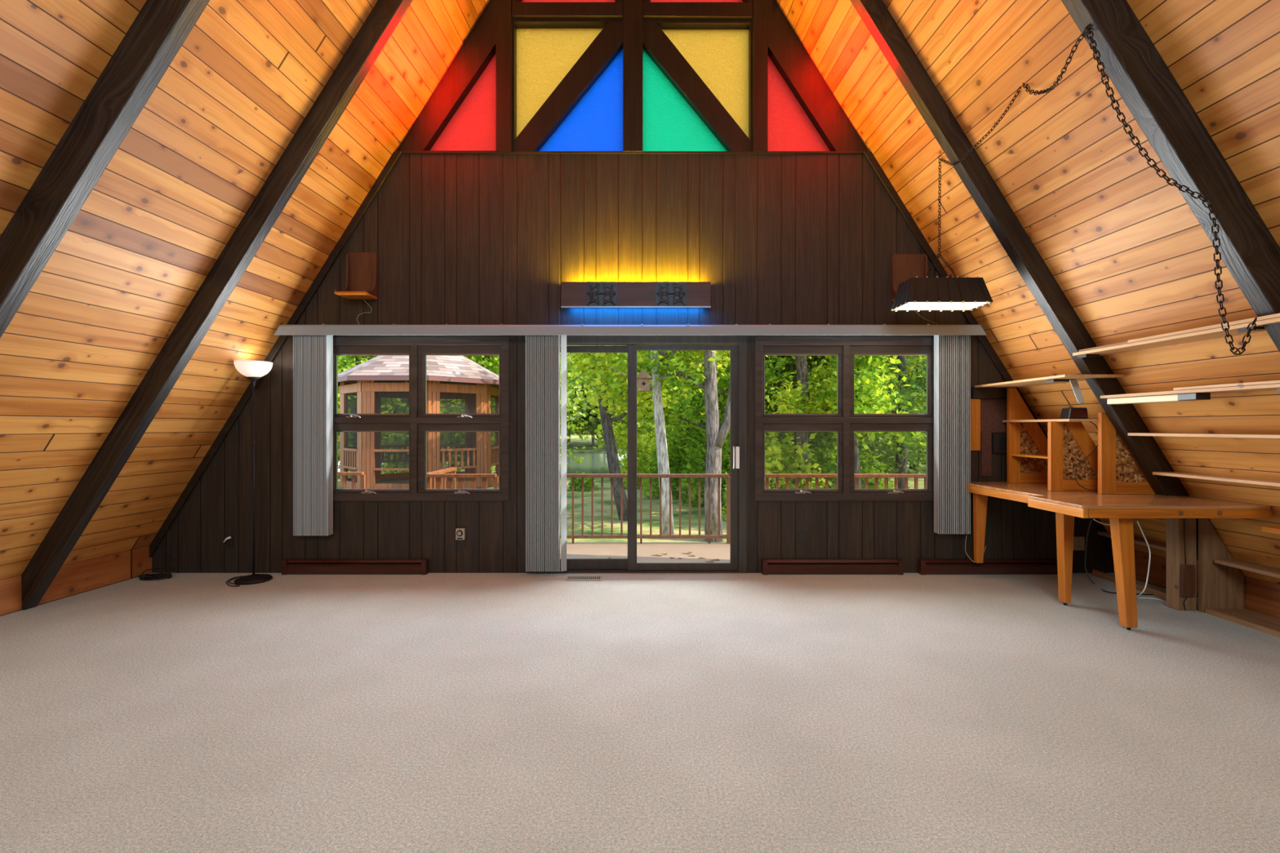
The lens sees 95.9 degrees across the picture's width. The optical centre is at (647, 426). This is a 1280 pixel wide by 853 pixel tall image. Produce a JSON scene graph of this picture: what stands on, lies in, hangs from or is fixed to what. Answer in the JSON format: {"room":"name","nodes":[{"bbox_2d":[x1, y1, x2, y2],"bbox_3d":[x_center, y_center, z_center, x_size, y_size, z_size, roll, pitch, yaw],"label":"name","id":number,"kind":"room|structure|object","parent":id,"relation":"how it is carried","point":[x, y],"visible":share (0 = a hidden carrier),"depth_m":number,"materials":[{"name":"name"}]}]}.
{"room":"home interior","nodes":[
{"label":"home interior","id":0,"kind":"room"},
{"bbox_2d":[0,545,151,616],"bbox_3d":[-4.568,1.175,1.110,0.100,0.250,8.227,0,0,2],"label":"wall","id":1,"kind":"structure","parent":0,"point":[79,577],"depth_m":4.53,"materials":[{"name":"brown wood"}]},
{"bbox_2d":[151,153,1113,573],"bbox_3d":[-0.133,-0.515,5.180,9.081,3.830,0.120,0,0,0],"label":"wall","id":2,"kind":"structure","parent":0,"point":[457,238],"depth_m":5.12,"materials":[{"name":"wood"}]},
{"bbox_2d":[223,535,232,548],"bbox_3d":[-3.719,1.024,5.114,0.072,0.115,0.010,0,0,0],"label":"wall outlet","id":3,"kind":"object","parent":2,"relation":"attached to","point":[228,544],"visible":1,"depth_m":5.11,"materials":[{"name":"black plastic"}]},
{"bbox_2d":[149,151,401,557],"bbox_3d":[-3.392,-0.565,5.106,2.435,3.730,0.027,0,0,0],"label":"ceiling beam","id":4,"kind":"structure","parent":2,"relation":"attached to","point":[395,156],"depth_m":5.09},
{"bbox_2d":[293,335,333,535],"bbox_3d":[-2.918,0.048,5.030,0.326,1.795,0.090,0,0,0],"label":"vertical blind","id":5,"kind":"object","parent":2,"relation":"attached to","point":[313,355],"visible":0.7,"depth_m":4.99,"materials":[{"name":"grey fabric"}]},
{"bbox_2d":[281,559,428,574],"bbox_3d":[-2.573,1.236,5.083,1.265,0.127,0.071,0,0,0],"label":"baseboard heater","id":6,"kind":"object","parent":2,"relation":"attached to","point":[289,566],"visible":1,"depth_m":5.05,"materials":[{"name":"brown metal"}]},
{"bbox_2d":[333,252,377,299],"bbox_3d":[-2.521,-1.333,5.000,0.261,0.415,0.239,0,0,0],"label":"shelf","id":7,"kind":"object","parent":2,"relation":"attached to","point":[362,268],"visible":1,"depth_m":5.10,"materials":[{"name":"brown wood"}]},
{"bbox_2d":[333,337,509,501],"bbox_3d":[-2.053,-0.065,5.127,1.652,1.454,0.114,0,0,0],"label":"window","id":8,"kind":"structure","parent":2,"relation":"in","point":[417,422],"depth_m":5.12,"materials":[{"name":"brown metal"}]},
{"bbox_2d":[457,535,466,548],"bbox_3d":[-1.647,1.024,5.114,0.072,0.115,0.010,0,0,0],"label":"wall outlet","id":9,"kind":"object","parent":2,"relation":"attached to","point":[461,544],"visible":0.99,"depth_m":5.11,"materials":[{"name":"black plastic"}]},
{"bbox_2d":[455,528,465,540],"bbox_3d":[-1.652,0.950,5.086,0.076,0.100,0.052,0,0,0],"label":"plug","id":10,"kind":"object","parent":9,"relation":"attached to","point":[460,532],"visible":1,"depth_m":5.07,"materials":[{"name":"beige plastic"}]},
{"bbox_2d":[525,335,566,571],"bbox_3d":[-0.886,0.203,5.030,0.364,2.106,0.090,0,0,0],"label":"vertical blind","id":11,"kind":"object","parent":2,"relation":"attached to","point":[542,352],"visible":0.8,"depth_m":4.99,"materials":[{"name":"grey fabric"}]},
{"bbox_2d":[273,324,986,335],"bbox_3d":[-0.150,-0.842,5.038,6.130,0.112,0.157,0,0,0],"label":"blind valance","id":12,"kind":"object","parent":2,"relation":"attached to","point":[282,330],"visible":1,"depth_m":4.96,"materials":[{"name":"grey plastic"}]},
{"bbox_2d":[396,0,868,151],"bbox_3d":[-0.133,-4.176,5.170,4.332,3.494,0.160,0,0,0],"label":"window","id":13,"kind":"structure","parent":2,"relation":"in","point":[529,75],"depth_m":5.13,"materials":[{"name":"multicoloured glass"}]},
{"bbox_2d":[394,151,871,153],"bbox_3d":[-0.133,-2.427,5.109,4.272,0.014,0.019,0,0,0],"label":"trim","id":14,"kind":"structure","parent":2,"relation":"attached to","point":[402,152],"depth_m":5.10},
{"bbox_2d":[560,281,711,309],"bbox_3d":[-0.101,-1.138,5.039,1.292,0.223,0.160,0,0,0],"label":"lamp","id":15,"kind":"object","parent":2,"relation":"attached to","point":[573,294],"visible":1,"depth_m":4.98,"materials":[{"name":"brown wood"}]},
{"bbox_2d":[526,336,746,573],"bbox_3d":[-0.097,0.249,5.154,1.951,2.102,0.152,0,0,0],"label":"door","id":16,"kind":"structure","parent":2,"relation":"in","point":[737,345],"depth_m":5.14,"materials":[{"name":"brown metal"}]},
{"bbox_2d":[761,559,903,574],"bbox_3d":[1.625,1.236,5.083,1.232,0.127,0.071,0,0,0],"label":"baseboard heater","id":17,"kind":"object","parent":2,"relation":"attached to","point":[769,566],"visible":1,"depth_m":5.05,"materials":[{"name":"brown metal"}]},
{"bbox_2d":[755,337,933,501],"bbox_3d":[1.778,-0.065,5.127,1.652,1.454,0.114,0,0,0],"label":"window","id":18,"kind":"structure","parent":2,"relation":"in","point":[845,422],"depth_m":5.12,"materials":[{"name":"brown metal"}]},
{"bbox_2d":[891,253,927,302],"bbox_3d":[2.311,-1.314,5.000,0.304,0.425,0.239,0,0,0],"label":"shelf","id":19,"kind":"object","parent":2,"relation":"attached to","point":[904,267],"visible":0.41,"depth_m":5.10,"materials":[{"name":"brown wood"}]},
{"bbox_2d":[933,335,986,562],"bbox_3d":[2.725,0.161,5.009,0.447,2.023,0.132,0,0,0],"label":"vertical blind","id":20,"kind":"object","parent":2,"relation":"attached to","point":[952,353],"visible":0.86,"depth_m":5.01,"materials":[{"name":"grey fabric"}]},
{"bbox_2d":[970,399,980,450],"bbox_3d":[2.893,-0.016,5.104,0.087,0.456,0.029,0,0,0],"label":"plank","id":21,"kind":"object","parent":2,"relation":"attached to","point":[975,403],"visible":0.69,"depth_m":5.09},
{"bbox_2d":[917,559,1057,574],"bbox_3d":[3.029,1.236,5.083,1.270,0.127,0.071,0,0,0],"label":"baseboard heater","id":22,"kind":"object","parent":2,"relation":"attached to","point":[925,566],"visible":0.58,"depth_m":5.05,"materials":[{"name":"brown metal"}]},
{"bbox_2d":[863,151,1112,555],"bbox_3d":[3.127,-0.565,5.106,2.435,3.730,0.027,0,0,0],"label":"trim","id":23,"kind":"structure","parent":2,"relation":"attached to","point":[869,156],"depth_m":5.09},
{"bbox_2d":[970,387,1007,398],"bbox_3d":[3.045,-0.295,5.095,0.362,0.097,0.049,0,0,0],"label":"cleat","id":24,"kind":"object","parent":2,"relation":"attached to","point":[975,393],"visible":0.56,"depth_m":5.07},
{"bbox_2d":[980,399,1006,475],"bbox_3d":[3.077,0.098,5.112,0.270,0.684,0.013,0,0,0],"label":"board","id":25,"kind":"object","parent":2,"relation":"attached to","point":[993,411],"visible":0.82,"depth_m":5.11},
{"bbox_2d":[991,433,1006,453],"bbox_3d":[3.125,0.147,5.101,0.145,0.179,0.035,0,0,0],"label":"electrical box","id":26,"kind":"object","parent":2,"relation":"attached to","point":[998,440],"visible":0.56,"depth_m":5.09,"materials":[{"name":"black plastic"}]},
{"bbox_2d":[1073,537,1084,550],"bbox_3d":[3.825,1.038,5.114,0.100,0.120,0.010,0,0,0],"label":"wall outlet","id":27,"kind":"object","parent":2,"relation":"attached to","point":[1078,542],"visible":0.91,"depth_m":5.11,"materials":[{"name":"beige plastic"}]},
{"bbox_2d":[0,573,1279,852],"bbox_3d":[-0.072,1.350,1.070,9.336,0.100,8.140,0,0,0],"label":"floor","id":28,"kind":"structure","parent":0,"point":[182,713],"depth_m":2.55,"materials":[{"name":"grey carpet"}]},
{"bbox_2d":[137,567,176,580],"bbox_3d":[-4.200,1.257,4.921,0.276,0.082,0.150,0,0,0],"label":"coiled cable","id":29,"kind":"object","parent":28,"relation":"on","point":[162,575],"visible":1,"depth_m":4.90,"materials":[{"name":"black plastic"}]},
{"bbox_2d":[226,360,272,586],"bbox_3d":[-3.362,0.378,4.831,0.360,1.845,0.332,0,0,0],"label":"floor lamp","id":30,"kind":"object","parent":28,"relation":"on","point":[254,370],"visible":1,"depth_m":4.83,"materials":[{"name":"grey metal"}]},
{"bbox_2d":[565,576,602,580],"bbox_3d":[-0.540,1.296,4.927,0.301,0.006,0.132,0,0,0],"label":"floor vent","id":31,"kind":"object","parent":28,"relation":"in","point":[569,578],"visible":1,"depth_m":4.92,"materials":[{"name":"beige plastic"}]},
{"bbox_2d":[1084,519,1153,595],"bbox_3d":[3.503,0.987,4.463,0.918,0.656,0.440,0,0,-21],"label":"cord","id":32,"kind":"object","parent":28,"relation":"on","point":[1091,522],"visible":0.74,"depth_m":4.20,"materials":[{"name":"black plastic"}]},
{"bbox_2d":[966,481,1274,630],"bbox_3d":[3.281,0.895,4.328,1.183,0.810,1.544,0,0,0],"label":"desk","id":33,"kind":"object","parent":28,"relation":"on","point":[1121,509],"visible":0.89,"depth_m":3.76,"materials":[{"name":"brown wood"}]},
{"bbox_2d":[1002,387,1155,493],"bbox_3d":[3.433,0.077,4.633,0.756,0.824,0.915,0,0,0],"label":"hutch","id":34,"kind":"object","parent":33,"relation":"on","point":[1032,457],"visible":0.86,"depth_m":4.37,"materials":[{"name":"brown wood"}]},
{"bbox_2d":[1011,453,1047,458],"bbox_3d":[3.300,0.246,4.705,0.300,0.017,0.589,0,0,0],"label":"shelf","id":35,"kind":"object","parent":34,"relation":"attached to","point":[1013,455],"depth_m":4.91,"materials":[{"name":"brown wood"}]},
{"bbox_2d":[1002,418,1097,422],"bbox_3d":[3.243,-0.046,4.655,0.315,0.019,0.870,0,0,0],"label":"shelf","id":36,"kind":"object","parent":34,"relation":"attached to","point":[1007,420],"depth_m":4.41,"materials":[{"name":"brown wood"}]},
{"bbox_2d":[1060,407,1097,493],"bbox_3d":[3.301,0.174,4.322,0.293,0.630,0.220,0,0,16],"label":"clock radio","id":37,"kind":"object","parent":34,"relation":"on","point":[1071,412],"visible":0.88,"depth_m":4.29,"materials":[{"name":"black plastic"}]},
{"bbox_2d":[1092,569,1166,599],"bbox_3d":[3.897,1.275,4.615,0.025,0.050,0.850,0,0,0],"label":"plinth","id":38,"kind":"object","parent":28,"relation":"on","point":[1148,590],"visible":0.43,"depth_m":4.55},
{"bbox_2d":[1093,519,1166,603],"bbox_3d":[3.384,0.955,4.008,1.081,0.707,0.193,0,0,-38],"label":"cord","id":39,"kind":"object","parent":28,"relation":"on","point":[1143,591],"visible":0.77,"depth_m":3.95,"materials":[{"name":"white plastic"}]},
{"bbox_2d":[1166,518,1196,610],"bbox_3d":[3.810,0.935,4.106,0.130,0.730,0.129,0,0,0],"label":"support post","id":40,"kind":"object","parent":28,"relation":"on","point":[1181,533],"visible":0.83,"depth_m":4.07,"materials":[{"name":"brown wood"}]},
{"bbox_2d":[1198,518,1244,612],"bbox_3d":[4.023,0.955,4.048,0.287,0.690,0.035,0,0,0],"label":"panel","id":41,"kind":"object","parent":28,"relation":"on","point":[1220,586],"depth_m":4.03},
{"bbox_2d":[1204,608,1279,638],"bbox_3d":[4.083,1.282,2.785,0.397,0.035,2.470,0,0,0],"label":"shelf","id":42,"kind":"object","parent":28,"relation":"on","point":[1258,621],"visible":1,"depth_m":3.82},
{"bbox_2d":[0,0,1279,585],"bbox_3d":[-0.072,-2.666,1.110,9.340,7.431,8.220,0,0,0],"label":"ceiling","id":43,"kind":"structure","parent":0,"point":[1125,247],"depth_m":3.67,"materials":[{"name":"brown wood"}]},
{"bbox_2d":[0,0,209,337],"bbox_3d":[-2.291,-2.333,2.917,4.352,7.267,0.089,0,0,0],"label":"ceiling beam","id":44,"kind":"structure","parent":43,"relation":"attached to","point":[157,33],"depth_m":2.87,"materials":[{"name":"wood"}]},
{"bbox_2d":[21,0,413,609],"bbox_3d":[-2.273,-2.304,4.122,4.316,7.208,0.089,0,0,0],"label":"ceiling beam","id":45,"kind":"structure","parent":43,"relation":"attached to","point":[384,18],"depth_m":4.08,"materials":[{"name":"wood"}]},
{"bbox_2d":[849,0,1198,561],"bbox_3d":[2.034,-2.290,4.122,4.297,7.181,0.089,0,0,0],"label":"ceiling beam","id":46,"kind":"structure","parent":43,"relation":"attached to","point":[884,29],"depth_m":4.08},
{"bbox_2d":[974,374,1124,387],"bbox_3d":[3.084,-0.340,4.530,0.409,0.040,1.100,0,0,0],"label":"wall shelf","id":47,"kind":"object","parent":43,"relation":"attached to","point":[1060,379],"visible":0.94,"depth_m":4.32,"materials":[{"name":"brown wood"}]},
{"bbox_2d":[1069,379,1084,404],"bbox_3d":[3.089,-0.250,4.153,0.104,0.171,0.006,0,0,0],"label":"strap","id":48,"kind":"object","parent":47,"relation":"hanging from","point":[1074,384],"visible":1,"depth_m":4.15,"materials":[{"name":"grey"}]},
{"bbox_2d":[890,24,1257,355],"bbox_3d":[2.379,-1.227,3.634,0.739,1.780,1.970,0,0,-8],"label":"pendant lamp","id":49,"kind":"object","parent":43,"relation":"hanging from","point":[928,294],"visible":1,"depth_m":4.25,"materials":[{"name":"black metal"}]},
{"bbox_2d":[1097,532,1166,551],"bbox_3d":[4.000,0.932,4.610,0.139,0.025,0.860,0,0,0],"label":"wall shelf","id":50,"kind":"object","parent":43,"relation":"attached to","point":[1153,544],"visible":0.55,"depth_m":4.58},
{"bbox_2d":[1061,0,1279,352],"bbox_3d":[2.063,-2.336,2.826,4.355,7.271,0.089,0,0,0],"label":"ceiling beam","id":51,"kind":"structure","parent":43,"relation":"attached to","point":[1133,64],"depth_m":2.78,"materials":[{"name":"wood"}]},
{"bbox_2d":[1214,559,1279,578],"bbox_3d":[4.059,0.932,2.775,0.258,0.025,2.450,0,0,0],"label":"wall shelf","id":52,"kind":"object","parent":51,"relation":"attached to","point":[1254,567],"visible":1,"depth_m":3.80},
{"bbox_2d":[1261,526,1279,534],"bbox_3d":[3.869,0.625,2.535,0.247,0.030,1.970,0,0,0],"label":"wall shelf","id":53,"kind":"object","parent":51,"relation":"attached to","point":[1275,530],"visible":1,"depth_m":3.48,"materials":[{"name":"brown wood"}]},
{"bbox_2d":[1072,313,1279,358],"bbox_3d":[3.148,-0.508,2.812,0.301,0.059,2.524,0,0,0],"label":"wall shelf","id":54,"kind":"object","parent":43,"relation":"attached to","point":[1236,327],"visible":0.94,"depth_m":3.28,"materials":[{"name":"brown wood"}]},
{"bbox_2d":[1100,380,1279,398],"bbox_3d":[3.337,-0.206,2.812,0.295,0.056,2.524,0,0,0],"label":"wall shelf","id":55,"kind":"object","parent":43,"relation":"attached to","point":[1273,384],"visible":0.84,"depth_m":3.25,"materials":[{"name":"brown wood"}]},
{"bbox_2d":[1106,392,1210,404],"bbox_3d":[3.252,-0.176,3.705,0.095,0.042,0.670,0,0,0],"label":"light","id":56,"kind":"object","parent":55,"relation":"attached to","point":[1194,396],"visible":1,"depth_m":3.61,"materials":[{"name":"beige plastic"}]},
{"bbox_2d":[1106,394,1185,404],"bbox_3d":[3.257,-0.175,3.765,0.085,0.041,0.550,0,0,0],"label":"diffuser","id":57,"kind":"object","parent":56,"relation":"attached to","point":[1172,397],"depth_m":3.73,"materials":[{"name":"beige plastic"}]},
{"bbox_2d":[1127,432,1279,438],"bbox_3d":[3.519,0.065,2.812,0.258,0.040,2.524,0,0,0],"label":"wall shelf","id":58,"kind":"object","parent":43,"relation":"attached to","point":[1159,434],"visible":1,"depth_m":3.51,"materials":[{"name":"brown wood"}]},
{"bbox_2d":[1152,471,1279,486],"bbox_3d":[3.692,0.330,2.812,0.254,0.020,2.524,0,0,0],"label":"wall shelf","id":59,"kind":"object","parent":43,"relation":"attached to","point":[1223,478],"visible":1,"depth_m":3.60,"materials":[{"name":"brown wood"}]},
{"bbox_2d":[1113,550,1279,618],"bbox_3d":[4.364,1.175,1.110,0.100,0.250,8.233,0,0,-3],"label":"wall","id":60,"kind":"structure","parent":0,"point":[1262,597],"depth_m":4.02,"materials":[{"name":"brown wood"}]},
{"label":"outside","id":61,"kind":"structure","parent":0,"visible":0},
{"bbox_2d":[560,542,729,563],"bbox_3d":[-0.700,1.390,8.723,11.800,0.120,6.955,0,0,0],"label":"deck","id":62,"kind":"object","parent":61,"point":[713,550],"visible":0.07,"depth_m":6.18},
{"bbox_2d":[337,471,365,488],"bbox_3d":[-3.990,0.935,6.850,1.260,0.790,0.070,0,0,0],"label":"deck railing","id":63,"kind":"object","parent":62,"relation":"on","point":[344,474],"visible":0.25,"depth_m":6.83,"materials":[{"name":"orange wood"}]},
{"bbox_2d":[337,355,498,488],"bbox_3d":[-5.200,-0.380,13.500,3.910,3.540,3.910,0,0,0],"label":"gazebo","id":64,"kind":"object","parent":62,"relation":"on","point":[448,377],"visible":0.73,"depth_m":12.39,"materials":[{"name":"wood"}]},
{"bbox_2d":[426,467,456,488],"bbox_3d":[-2.550,0.935,7.115,0.070,0.790,1.010,0,0,0],"label":"deck railing","id":65,"kind":"object","parent":62,"relation":"on","point":[451,470],"visible":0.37,"depth_m":7.22,"materials":[{"name":"orange wood"}]},
{"bbox_2d":[426,473,497,488],"bbox_3d":[-2.110,0.935,6.550,0.820,0.790,0.070,0,0,0],"label":"deck railing","id":66,"kind":"object","parent":62,"relation":"on","point":[438,477],"visible":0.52,"depth_m":6.53,"materials":[{"name":"orange wood"}]},
{"bbox_2d":[560,473,729,543],"bbox_3d":[-0.350,0.935,6.550,2.580,0.790,0.070,0,0,0],"label":"deck railing","id":67,"kind":"object","parent":62,"relation":"on","point":[641,536],"visible":0.63,"depth_m":6.54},
{"bbox_2d":[764,473,926,488],"bbox_3d":[2.710,0.935,6.550,3.420,0.790,0.070,0,0,0],"label":"deck railing","id":68,"kind":"object","parent":62,"relation":"on","point":[806,476],"visible":0.21,"depth_m":6.54,"materials":[{"name":"orange wood"}]},
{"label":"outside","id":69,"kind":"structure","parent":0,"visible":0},
{"bbox_2d":[337,453,627,473],"bbox_3d":[-19.500,2.510,41.500,51.000,0.020,29.000,0,0,0],"label":"lake","id":70,"kind":"structure","parent":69,"point":[597,460],"depth_m":38.40,"materials":[{"name":"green liquid"}]},
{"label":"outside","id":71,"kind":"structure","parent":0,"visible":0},
{"bbox_2d":[337,432,926,542],"bbox_3d":[0.000,1.000,57.400,120.000,4.000,105.200,0,0,0],"label":"lawn","id":72,"kind":"structure","parent":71,"point":[575,442],"depth_m":14.00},
{"bbox_2d":[337,355,403,461],"bbox_3d":[-16.416,-3.309,26.794,11.307,12.527,10.817,0,0,-6],"label":"tree","id":73,"kind":"object","parent":72,"relation":"on","point":[338,356],"visible":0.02,"depth_m":25.84,"materials":[{"name":"green plant"}]},
{"bbox_2d":[337,355,460,478],"bbox_3d":[-8.493,-2.028,17.524,7.686,8.474,8.614,0,0,-41],"label":"tree","id":74,"kind":"object","parent":72,"relation":"on","point":[353,361],"visible":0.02,"depth_m":17.30,"materials":[{"name":"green plant"}]},
{"bbox_2d":[337,391,464,477],"bbox_3d":[-12.118,-1.767,27.697,7.790,9.021,8.142,0,0,17],"label":"tree","id":75,"kind":"object","parent":72,"relation":"on","point":[389,406],"visible":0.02,"depth_m":27.91,"materials":[{"name":"green plant"}]},
{"bbox_2d":[337,355,498,473],"bbox_3d":[-7.875,-2.350,19.382,8.292,9.144,8.474,0,0,-9],"label":"tree","id":76,"kind":"object","parent":72,"relation":"on","point":[389,442],"visible":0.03,"depth_m":19.03,"materials":[{"name":"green plant"}]},
{"bbox_2d":[348,352,600,473],"bbox_3d":[-5.885,-2.252,20.686,8.540,8.982,7.570,0,0,5],"label":"tree","id":77,"kind":"object","parent":72,"relation":"on","point":[495,359],"visible":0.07,"depth_m":20.07,"materials":[{"name":"green plant"}]},
{"bbox_2d":[560,370,582,439],"bbox_3d":[-13.497,-5.561,59.958,13.534,15.145,14.730,0,0,-32],"label":"tree","id":78,"kind":"object","parent":72,"relation":"on","point":[580,420],"visible":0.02,"depth_m":57.23,"materials":[{"name":"green plant"}]},
{"bbox_2d":[560,345,598,422],"bbox_3d":[-9.406,-5.460,58.185,14.730,15.145,13.534,0,0,41],"label":"tree","id":79,"kind":"object","parent":72,"relation":"on","point":[585,408],"visible":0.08,"depth_m":53.96,"materials":[{"name":"green plant"}]},
{"bbox_2d":[566,471,599,492],"bbox_3d":[-2.134,1.889,18.990,1.078,0.832,1.131,0,0,0],"label":"shrub","id":80,"kind":"object","parent":72,"relation":"on","point":[587,481],"visible":0.73,"depth_m":18.77,"materials":[{"name":"green plant"}]},
{"bbox_2d":[573,402,613,444],"bbox_3d":[-6.144,-2.688,61.962,8.391,9.390,9.132,0,0,-34],"label":"tree","id":81,"kind":"object","parent":72,"relation":"on","point":[588,424],"visible":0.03,"depth_m":59.60,"materials":[{"name":"green plant"}]},
{"bbox_2d":[568,345,622,434],"bbox_3d":[-0.717,-5.561,57.703,13.534,15.145,14.730,0,0,11],"label":"tree","id":82,"kind":"object","parent":72,"relation":"on","point":[583,384],"visible":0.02,"depth_m":54.68,"materials":[{"name":"green plant"}]},
{"bbox_2d":[585,396,647,439],"bbox_3d":[-3.828,-4.804,60.007,12.180,13.631,13.257,0,0,-26],"label":"tree","id":83,"kind":"object","parent":72,"relation":"on","point":[593,419],"visible":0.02,"depth_m":56.16,"materials":[{"name":"green plant"}]},
{"bbox_2d":[560,345,690,520],"bbox_3d":[-0.688,-0.854,12.975,4.263,6.180,3.478,0,0,-35],"label":"tree","id":84,"kind":"object","parent":72,"relation":"on","point":[606,419],"visible":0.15,"depth_m":12.79,"materials":[{"name":"green plant"}]},
{"bbox_2d":[586,345,679,454],"bbox_3d":[1.621,-2.651,30.134,9.958,11.032,9.526,0,0,3],"label":"tree","id":85,"kind":"object","parent":72,"relation":"on","point":[620,436],"visible":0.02,"depth_m":31.00,"materials":[{"name":"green plant"}]},
{"bbox_2d":[570,350,729,542],"bbox_3d":[0.359,-1.123,10.559,4.522,6.657,5.149,0,0,-11],"label":"tree","id":86,"kind":"object","parent":72,"relation":"on","point":[716,434],"visible":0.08,"depth_m":10.56,"materials":[{"name":"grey plant"}]},
{"bbox_2d":[636,369,653,391],"bbox_3d":[-0.059,-0.820,10.410,0.300,0.370,0.300,0,0,0],"label":"birdhouse","id":87,"kind":"object","parent":86,"relation":"hanging from","point":[643,379],"visible":0.97,"depth_m":10.30,"materials":[{"name":"brown wood"}]},
{"bbox_2d":[578,355,724,471],"bbox_3d":[1.562,-2.438,26.770,9.521,10.548,9.108,0,0,-17],"label":"tree","id":88,"kind":"object","parent":72,"relation":"on","point":[619,451],"visible":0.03,"depth_m":26.71,"materials":[{"name":"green plant"}]},
{"bbox_2d":[618,427,691,488],"bbox_3d":[0.284,1.162,19.884,2.941,2.291,2.797,0,0,0],"label":"shrub","id":89,"kind":"object","parent":72,"relation":"on","point":[642,460],"visible":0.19,"depth_m":19.61,"materials":[{"name":"green plant"}]},
{"bbox_2d":[560,345,767,534],"bbox_3d":[-0.051,-1.051,11.857,5.368,6.516,4.265,0,0,-15],"label":"tree","id":90,"kind":"object","parent":72,"relation":"on","point":[660,427],"visible":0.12,"depth_m":10.98,"materials":[{"name":"green plant"}]},
{"bbox_2d":[639,417,725,501],"bbox_3d":[1.333,1.020,17.456,3.076,2.567,3.132,0,0,0],"label":"shrub","id":91,"kind":"object","parent":72,"relation":"on","point":[677,466],"visible":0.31,"depth_m":16.95,"materials":[{"name":"green plant"}]},
{"bbox_2d":[611,352,794,471],"bbox_3d":[2.002,-2.498,24.946,9.644,10.685,9.226,0,0,15],"label":"tree","id":92,"kind":"object","parent":72,"relation":"on","point":[647,425],"visible":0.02,"depth_m":24.31,"materials":[{"name":"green plant"}]},
{"bbox_2d":[582,351,829,505],"bbox_3d":[1.720,-1.375,15.523,6.128,7.162,6.997,0,0,44],"label":"tree","id":93,"kind":"object","parent":72,"relation":"on","point":[697,397],"visible":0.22,"depth_m":14.99,"materials":[{"name":"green plant"}]},
{"bbox_2d":[675,414,776,508],"bbox_3d":[2.189,0.953,15.435,2.892,2.708,2.980,0,0,0],"label":"shrub","id":94,"kind":"object","parent":72,"relation":"on","point":[725,468],"visible":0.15,"depth_m":15.18,"materials":[{"name":"green plant"}]},
{"bbox_2d":[672,375,861,462],"bbox_3d":[5.742,-2.573,25.647,9.374,10.856,9.798,0,0,8],"label":"tree","id":95,"kind":"object","parent":72,"relation":"on","point":[677,375],"visible":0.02,"depth_m":25.93,"materials":[{"name":"green plant"}]},
{"bbox_2d":[721,431,825,520],"bbox_3d":[2.802,1.159,12.827,2.424,2.295,2.412,0,0,0],"label":"shrub","id":96,"kind":"object","parent":72,"relation":"on","point":[774,462],"visible":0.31,"depth_m":12.41,"materials":[{"name":"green plant"}]},
{"bbox_2d":[662,350,925,488],"bbox_3d":[3.981,-1.781,17.663,8.476,9.712,8.440,0,0,-35],"label":"tree","id":97,"kind":"object","parent":72,"relation":"on","point":[790,368],"visible":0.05,"depth_m":17.36,"materials":[{"name":"green plant"}]},
{"bbox_2d":[764,355,896,473],"bbox_3d":[3.679,-1.387,12.894,3.833,7.203,4.753,0,0,44],"label":"tree","id":98,"kind":"object","parent":72,"relation":"on","point":[804,402],"visible":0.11,"depth_m":12.77,"materials":[{"name":"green plant"}]},
{"bbox_2d":[764,355,926,473],"bbox_3d":[6.452,-2.333,18.277,8.522,9.077,8.225,0,0,-40],"label":"tree","id":99,"kind":"object","parent":72,"relation":"on","point":[825,436],"visible":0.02,"depth_m":18.54,"materials":[{"name":"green plant"}]},
{"bbox_2d":[767,358,925,470],"bbox_3d":[8.230,-3.030,28.399,10.270,11.893,10.735,0,0,30],"label":"tree","id":100,"kind":"object","parent":72,"relation":"on","point":[913,361],"visible":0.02,"depth_m":25.73,"materials":[{"name":"green plant"}]},
{"bbox_2d":[808,440,894,488],"bbox_3d":[4.481,1.273,13.280,2.692,2.068,2.594,0,0,0],"label":"shrub","id":101,"kind":"object","parent":72,"relation":"on","point":[830,465],"visible":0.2,"depth_m":12.75,"materials":[{"name":"green plant"}]},
{"bbox_2d":[781,355,926,488],"bbox_3d":[6.397,-2.050,14.717,7.464,8.507,6.438,0,0,41],"label":"tree","id":102,"kind":"object","parent":72,"relation":"on","point":[900,463],"visible":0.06,"depth_m":14.21,"materials":[{"name":"green plant"}]},
{"bbox_2d":[804,355,926,488],"bbox_3d":[4.787,-1.262,12.432,3.344,6.943,4.206,0,0,-9],"label":"tree","id":103,"kind":"object","parent":72,"relation":"on","point":[860,362],"visible":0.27,"depth_m":11.40,"materials":[{"name":"green plant"}]},
{"bbox_2d":[808,384,926,471],"bbox_3d":[10.093,-2.235,26.673,8.709,10.086,9.104,0,0,40],"label":"tree","id":104,"kind":"object","parent":72,"relation":"on","point":[914,408],"visible":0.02,"depth_m":26.31,"materials":[{"name":"green plant"}]},
{"bbox_2d":[860,355,926,472],"bbox_3d":[12.822,-3.057,27.615,10.323,11.955,10.790,0,0,41],"label":"tree","id":105,"kind":"object","parent":72,"relation":"on","point":[921,357],"visible":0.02,"depth_m":26.69,"materials":[{"name":"green plant"}]},
{"bbox_2d":[866,355,926,465],"bbox_3d":[13.893,-1.810,26.295,7.875,9.120,8.232,0,0,7],"label":"tree","id":106,"kind":"object","parent":72,"relation":"on","point":[917,402],"visible":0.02,"depth_m":25.07,"materials":[{"name":"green plant"}]},
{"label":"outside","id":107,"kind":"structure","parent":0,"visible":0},
{"bbox_2d":[395,355,495,471],"bbox_3d":[-10.321,-1.839,31.230,8.291,9.186,7.932,0,0,-24],"label":"tree","id":108,"kind":"object","parent":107,"point":[492,438],"visible":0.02,"depth_m":29.80,"materials":[{"name":"green plant"}]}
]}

